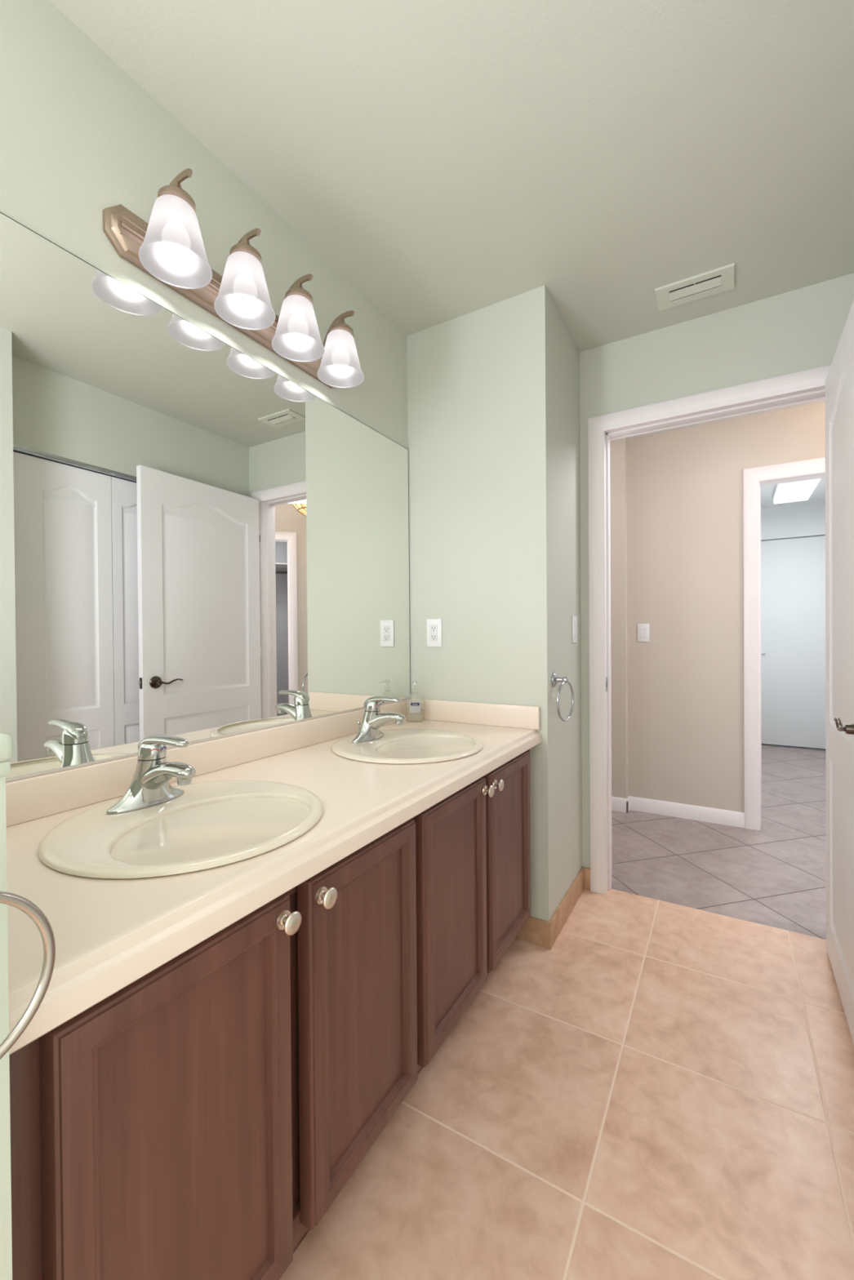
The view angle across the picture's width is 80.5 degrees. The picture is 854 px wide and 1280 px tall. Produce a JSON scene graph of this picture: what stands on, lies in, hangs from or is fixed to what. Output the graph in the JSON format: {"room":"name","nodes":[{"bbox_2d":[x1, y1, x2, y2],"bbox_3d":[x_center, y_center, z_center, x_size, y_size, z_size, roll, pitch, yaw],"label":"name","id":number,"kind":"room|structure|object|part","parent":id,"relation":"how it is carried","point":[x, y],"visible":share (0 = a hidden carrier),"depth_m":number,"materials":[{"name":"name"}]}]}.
{"room":"bathroom","nodes":[
{"label":"bathroom","id":0,"kind":"room"},
{"bbox_2d":[0,776,12,1279],"bbox_3d":[-0.663,0.632,0.560,0.620,1.047,0.108,0,0,31],"label":"wall partition","id":1,"kind":"structure","parent":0,"point":[6,1241],"depth_m":0.45,"materials":[{"name":"green paint"}]},
{"bbox_2d":[0,733,13,777],"bbox_3d":[-0.665,0.103,0.555,0.626,0.037,0.122,0,0,31],"label":"trim","id":2,"kind":"structure","parent":1,"relation":"on","point":[6,740],"depth_m":0.44,"materials":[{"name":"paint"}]},
{"bbox_2d":[0,890,55,1059],"bbox_3d":[-0.378,0.254,0.381,0.055,0.184,0.155,0,0,31],"label":"towel ring","id":3,"kind":"object","parent":1,"relation":"attached to","point":[26,906],"visible":1,"depth_m":0.42,"materials":[{"name":"silver metal"}]},
{"bbox_2d":[0,0,407,448],"bbox_3d":[-0.991,-0.063,0.716,0.100,2.440,3.527,0,0,31],"label":"wall","id":4,"kind":"structure","parent":0,"point":[80,138],"depth_m":1.15,"materials":[{"name":"green paint"}]},
{"bbox_2d":[0,211,410,782],"bbox_3d":[-0.489,-0.272,1.458,0.010,1.066,1.628,0,0,31],"label":"wall mirror","id":5,"kind":"object","parent":4,"relation":"attached to","point":[197,544],"visible":1,"depth_m":1.21,"materials":[{"name":"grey mirror"}]},
{"bbox_2d":[5,698,411,826],"bbox_3d":[-0.480,0.301,1.460,0.019,0.081,1.631,0,0,31],"label":"backsplash","id":6,"kind":"structure","parent":4,"relation":"attached to","point":[28,799],"depth_m":1.22,"materials":[{"name":"beige laminate"}]},
{"bbox_2d":[102,168,364,388],"bbox_3d":[-0.434,-0.945,1.389,0.178,0.199,0.774,0,0,31],"label":"vanity light","id":7,"kind":"object","parent":4,"relation":"attached to","point":[170,248],"visible":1,"depth_m":1.27,"materials":[{"name":"white glass"}]},
{"bbox_3d":[-0.566,-0.909,1.139,0.149,0.133,0.149,0,0,31],"label":"lamp shade","id":8,"kind":"part","parent":7,"relation":"part of","materials":[{"name":"white glass"}]},
{"bbox_3d":[-0.566,-0.913,1.139,0.060,0.087,0.060,0,0,31],"label":"bulb","id":9,"kind":"part","parent":7,"relation":"part of","materials":[{"name":"white glass"}]},
{"bbox_3d":[-0.581,-0.980,1.147,0.148,0.124,0.008,0,0,31],"label":"arm","id":10,"kind":"part","parent":7,"relation":"part of","materials":[{"name":"brown metal"}]},
{"bbox_3d":[-0.469,-0.911,1.302,0.149,0.133,0.149,0,0,31],"label":"lamp shade","id":11,"kind":"part","parent":7,"relation":"part of","materials":[{"name":"white glass"}]},
{"bbox_3d":[-0.469,-0.915,1.302,0.060,0.087,0.060,0,0,31],"label":"bulb","id":12,"kind":"part","parent":7,"relation":"part of","materials":[{"name":"white glass"}]},
{"bbox_3d":[-0.484,-0.982,1.310,0.148,0.124,0.008,0,0,31],"label":"arm","id":13,"kind":"part","parent":7,"relation":"part of","materials":[{"name":"brown metal"}]},
{"bbox_3d":[-0.388,-0.984,1.472,0.148,0.124,0.008,0,0,31],"label":"arm","id":14,"kind":"part","parent":7,"relation":"part of","materials":[{"name":"brown metal"}]},
{"bbox_3d":[-0.374,-0.917,1.464,0.060,0.087,0.060,0,0,31],"label":"bulb","id":15,"kind":"part","parent":7,"relation":"part of","materials":[{"name":"white glass"}]},
{"bbox_3d":[-0.374,-0.913,1.464,0.149,0.133,0.149,0,0,31],"label":"lamp shade","id":16,"kind":"part","parent":7,"relation":"part of","materials":[{"name":"white glass"}]},
{"bbox_3d":[-0.293,-0.986,1.634,0.148,0.124,0.008,0,0,31],"label":"arm","id":17,"kind":"part","parent":7,"relation":"part of","materials":[{"name":"brown metal"}]},
{"bbox_3d":[-0.278,-0.915,1.626,0.149,0.133,0.149,0,0,31],"label":"lamp shade","id":18,"kind":"part","parent":7,"relation":"part of","materials":[{"name":"white glass"}]},
{"bbox_3d":[-0.278,-0.919,1.626,0.060,0.087,0.060,0,0,31],"label":"bulb","id":19,"kind":"part","parent":7,"relation":"part of","materials":[{"name":"white glass"}]},
{"bbox_2d":[48,0,853,508],"bbox_3d":[0.921,-1.348,2.094,4.400,0.080,8.110,0,0,31],"label":"ceiling","id":20,"kind":"structure","parent":0,"point":[449,159],"depth_m":1.30,"materials":[{"name":"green paint"}]},
{"bbox_2d":[654,262,734,311],"bbox_3d":[0.990,-1.299,1.869,0.253,0.015,0.136,0,0,31],"label":"ceiling vent","id":21,"kind":"object","parent":20,"relation":"in","point":[721,279],"visible":1,"depth_m":1.86,"materials":[{"name":"paint"}]},
{"bbox_2d":[772,478,820,503],"bbox_3d":[3.057,-1.301,4.152,0.275,0.075,1.185,0,0,31],"label":"fluorescent light","id":22,"kind":"object","parent":20,"relation":"attached to","point":[800,491],"visible":0.48,"depth_m":4.31,"materials":[{"name":"white plastic"}]},
{"bbox_2d":[406,284,582,921],"bbox_3d":[-0.174,-0.083,2.590,1.802,2.440,0.631,0,0,31],"label":"wall","id":23,"kind":"structure","parent":0,"point":[493,390],"depth_m":2.00,"materials":[{"name":"green paint"}]},
{"bbox_2d":[426,618,441,646],"bbox_3d":[0.029,-0.030,2.099,0.072,0.117,0.008,0,0,31],"label":"wall outlet","id":24,"kind":"object","parent":23,"relation":"attached to","point":[433,625],"visible":1,"depth_m":2.10,"materials":[{"name":"white plastic"}]},
{"bbox_2d":[430,624,437,640],"bbox_3d":[0.028,-0.030,2.097,0.033,0.067,0.003,0,0,31],"label":"receptacle","id":25,"kind":"object","parent":24,"relation":"attached to","point":[433,628],"depth_m":2.10,"materials":[{"name":"grey plastic"}]},
{"bbox_2d":[515,866,590,949],"bbox_3d":[0.540,1.087,2.106,0.139,0.096,0.530,0,0,34],"label":"baseboard","id":26,"kind":"structure","parent":23,"relation":"attached to","point":[543,933],"depth_m":1.92,"materials":[{"name":"beige tile"}]},
{"bbox_2d":[551,672,573,721],"bbox_3d":[0.509,0.216,1.914,0.058,0.184,0.154,0,0,31],"label":"towel ring","id":27,"kind":"object","parent":23,"relation":"attached to","point":[555,679],"visible":1,"depth_m":1.91,"materials":[{"name":"silver metal"}]},
{"bbox_3d":[0.507,0.151,1.915,0.055,0.054,0.054,0,0,31],"label":"wall post","id":28,"kind":"part","parent":27,"relation":"part of","materials":[{"name":"silver metal"}]},
{"bbox_2d":[572,615,577,643],"bbox_3d":[0.643,-0.046,2.191,0.010,0.117,0.072,0,0,31],"label":"light switch","id":29,"kind":"object","parent":23,"relation":"attached to","point":[574,618],"visible":1,"depth_m":2.18,"materials":[{"name":"white plastic"}]},
{"bbox_2d":[280,746,853,1279],"bbox_3d":[0.940,1.162,2.112,4.400,0.060,8.110,0,0,31],"label":"floor","id":30,"kind":"structure","parent":0,"point":[662,1090],"depth_m":1.26,"materials":[{"name":"beige tile"}]},
{"bbox_2d":[8,749,530,1279],"bbox_3d":[-0.229,0.769,1.317,0.595,0.756,1.631,0,0,31],"label":"vanity cabinet","id":31,"kind":"object","parent":30,"relation":"on","point":[202,1117],"visible":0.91,"depth_m":0.77,"materials":[{"name":"brown wood"}]},
{"bbox_3d":[-0.313,0.709,0.678,0.032,0.595,0.336,0,0,31],"label":"door","id":32,"kind":"part","parent":31,"relation":"part of","materials":[{"name":"brown wood"}]},
{"bbox_2d":[5,697,541,1055],"bbox_3d":[-0.239,0.323,1.318,0.579,0.134,1.631,0,0,31],"label":"countertop","id":33,"kind":"structure","parent":31,"relation":"on","point":[109,934],"depth_m":0.90,"materials":[{"name":"beige laminate"}]},
{"bbox_2d":[106,734,195,813],"bbox_3d":[-0.550,0.262,1.001,0.146,0.143,0.177,-1,0,-34],"label":"faucet","id":34,"kind":"object","parent":33,"relation":"on","point":[149,785],"visible":1,"depth_m":1.00,"materials":[{"name":"silver metal"}]},
{"bbox_3d":[-0.526,0.214,1.008,0.143,0.049,0.051,0,0,31],"label":"lever","id":35,"kind":"part","parent":34,"relation":"part of","materials":[{"name":"silver metal"}]},
{"bbox_2d":[37,780,323,879],"bbox_3d":[-0.442,0.423,0.966,0.478,0.181,0.478,0,0,31],"label":"sink","id":36,"kind":"object","parent":33,"relation":"in","point":[211,824],"visible":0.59,"depth_m":0.90,"materials":[{"name":"beige ceramic"}]},
{"bbox_2d":[351,696,406,742],"bbox_3d":[-0.169,0.255,1.636,0.146,0.143,0.177,-1,0,-34],"label":"faucet","id":37,"kind":"object","parent":33,"relation":"on","point":[372,720],"visible":1,"depth_m":1.64,"materials":[{"name":"silver metal"}]},
{"bbox_3d":[-0.145,0.207,1.644,0.143,0.049,0.051,0,0,31],"label":"lever","id":38,"kind":"part","parent":37,"relation":"part of","materials":[{"name":"silver metal"}]},
{"bbox_2d":[331,728,482,764],"bbox_3d":[-0.062,0.416,1.611,0.478,0.181,0.478,0,0,31],"label":"sink","id":39,"kind":"object","parent":33,"relation":"in","point":[396,746],"visible":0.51,"depth_m":1.57,"materials":[{"name":"beige ceramic"}]},
{"bbox_2d":[408,681,420,712],"bbox_3d":[-0.049,0.251,2.066,0.066,0.164,0.066,0,1,44],"label":"soap dispenser","id":40,"kind":"object","parent":33,"relation":"on","point":[415,706],"visible":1,"depth_m":2.04,"materials":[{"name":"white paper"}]},
{"bbox_3d":[-0.214,0.440,0.787,0.029,0.034,0.034,0,0,31],"label":"knob","id":41,"kind":"part","parent":31,"relation":"part of","materials":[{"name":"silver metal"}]},
{"bbox_3d":[-0.171,0.439,0.861,0.029,0.034,0.034,0,0,31],"label":"knob","id":42,"kind":"part","parent":31,"relation":"part of","materials":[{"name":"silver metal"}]},
{"bbox_3d":[-0.120,0.705,1.005,0.032,0.595,0.341,0,0,31],"label":"door","id":43,"kind":"part","parent":31,"relation":"part of","materials":[{"name":"brown wood"}]},
{"bbox_3d":[0.074,0.701,1.334,0.032,0.595,0.354,0,0,31],"label":"door","id":44,"kind":"part","parent":31,"relation":"part of","materials":[{"name":"brown wood"}]},
{"bbox_3d":[0.177,0.434,1.451,0.029,0.034,0.034,0,0,31],"label":"knob","id":45,"kind":"part","parent":31,"relation":"part of","materials":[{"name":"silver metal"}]},
{"bbox_3d":[0.215,0.435,1.514,0.029,0.034,0.034,0,0,31],"label":"knob","id":46,"kind":"part","parent":31,"relation":"part of","materials":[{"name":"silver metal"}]},
{"bbox_3d":[0.269,0.697,1.665,0.032,0.595,0.357,0,0,31],"label":"door","id":47,"kind":"part","parent":31,"relation":"part of","materials":[{"name":"brown wood"}]},
{"bbox_2d":[579,272,853,868],"bbox_3d":[1.807,-0.092,1.717,2.498,2.440,0.120,0,0,31],"label":"wall","id":48,"kind":"structure","parent":0,"point":[801,329],"depth_m":2.05,"materials":[{"name":"green paint"}]},
{"bbox_2d":[587,364,831,893],"bbox_3d":[1.133,0.068,2.038,0.932,2.127,0.017,0,0,31],"label":"trim","id":49,"kind":"structure","parent":48,"relation":"attached to","point":[813,378],"depth_m":2.25,"materials":[{"name":"white paint"}]},
{"bbox_2d":[604,386,825,892],"bbox_3d":[1.167,0.092,2.097,0.812,2.076,0.128,0,0,31],"label":"trim","id":50,"kind":"structure","parent":48,"relation":"attached to","point":[820,392],"depth_m":2.26,"materials":[{"name":"white paint"}]},
{"bbox_3d":[0.806,0.200,2.265,0.002,0.065,0.028,0,0,31],"label":"strike plate","id":51,"kind":"part","parent":50,"relation":"part of","materials":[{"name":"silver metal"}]},
{"bbox_2d":[824,299,853,1044],"bbox_3d":[1.250,0.097,1.481,0.149,2.045,0.811,0,0,32],"label":"door","id":52,"kind":"structure","parent":48,"relation":"in","point":[839,381],"depth_m":1.57,"materials":[{"name":"white paint"}]},
{"bbox_3d":[1.065,0.217,1.267,0.057,0.067,0.159,0,0,32],"label":"handle","id":53,"kind":"part","parent":52,"relation":"part of","materials":[{"name":"grey metal"}]},
{"bbox_2d":[609,401,825,812],"bbox_3d":[1.228,-0.100,3.423,3.370,2.440,0.185,0,0,31],"label":"wall","id":54,"kind":"structure","parent":0,"point":[677,511],"depth_m":3.16,"materials":[{"name":"beige paint"}]},
{"bbox_2d":[637,623,648,641],"bbox_3d":[1.407,-0.046,3.280,0.072,0.117,0.010,0,0,31],"label":"light switch","id":55,"kind":"object","parent":54,"relation":"attached to","point":[642,628],"visible":1,"depth_m":3.28,"materials":[{"name":"white plastic"}]},
{"bbox_2d":[611,795,744,827],"bbox_3d":[0.813,1.079,3.604,2.464,0.088,0.078,0,0,31],"label":"baseboard","id":56,"kind":"structure","parent":54,"relation":"attached to","point":[731,818],"depth_m":3.18,"materials":[{"name":"white paint"}]},
{"bbox_2d":[742,457,825,830],"bbox_3d":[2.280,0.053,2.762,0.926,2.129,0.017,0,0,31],"label":"trim","id":57,"kind":"structure","parent":54,"relation":"attached to","point":[752,477],"depth_m":2.97,"materials":[{"name":"white paint"}]},
{"bbox_2d":[760,501,825,749],"bbox_3d":[2.937,-0.117,4.075,1.250,2.440,2.675,0,0,31],"label":"wall","id":58,"kind":"structure","parent":0,"point":[803,520],"depth_m":5.05,"materials":[{"name":"white paint"}]},
{"bbox_2d":[760,535,825,751],"bbox_3d":[3.588,0.036,5.129,1.090,2.108,0.060,0,0,31],"label":"door","id":59,"kind":"structure","parent":58,"relation":"in","point":[793,571],"depth_m":5.06,"materials":[{"name":"white paint"}]}
]}

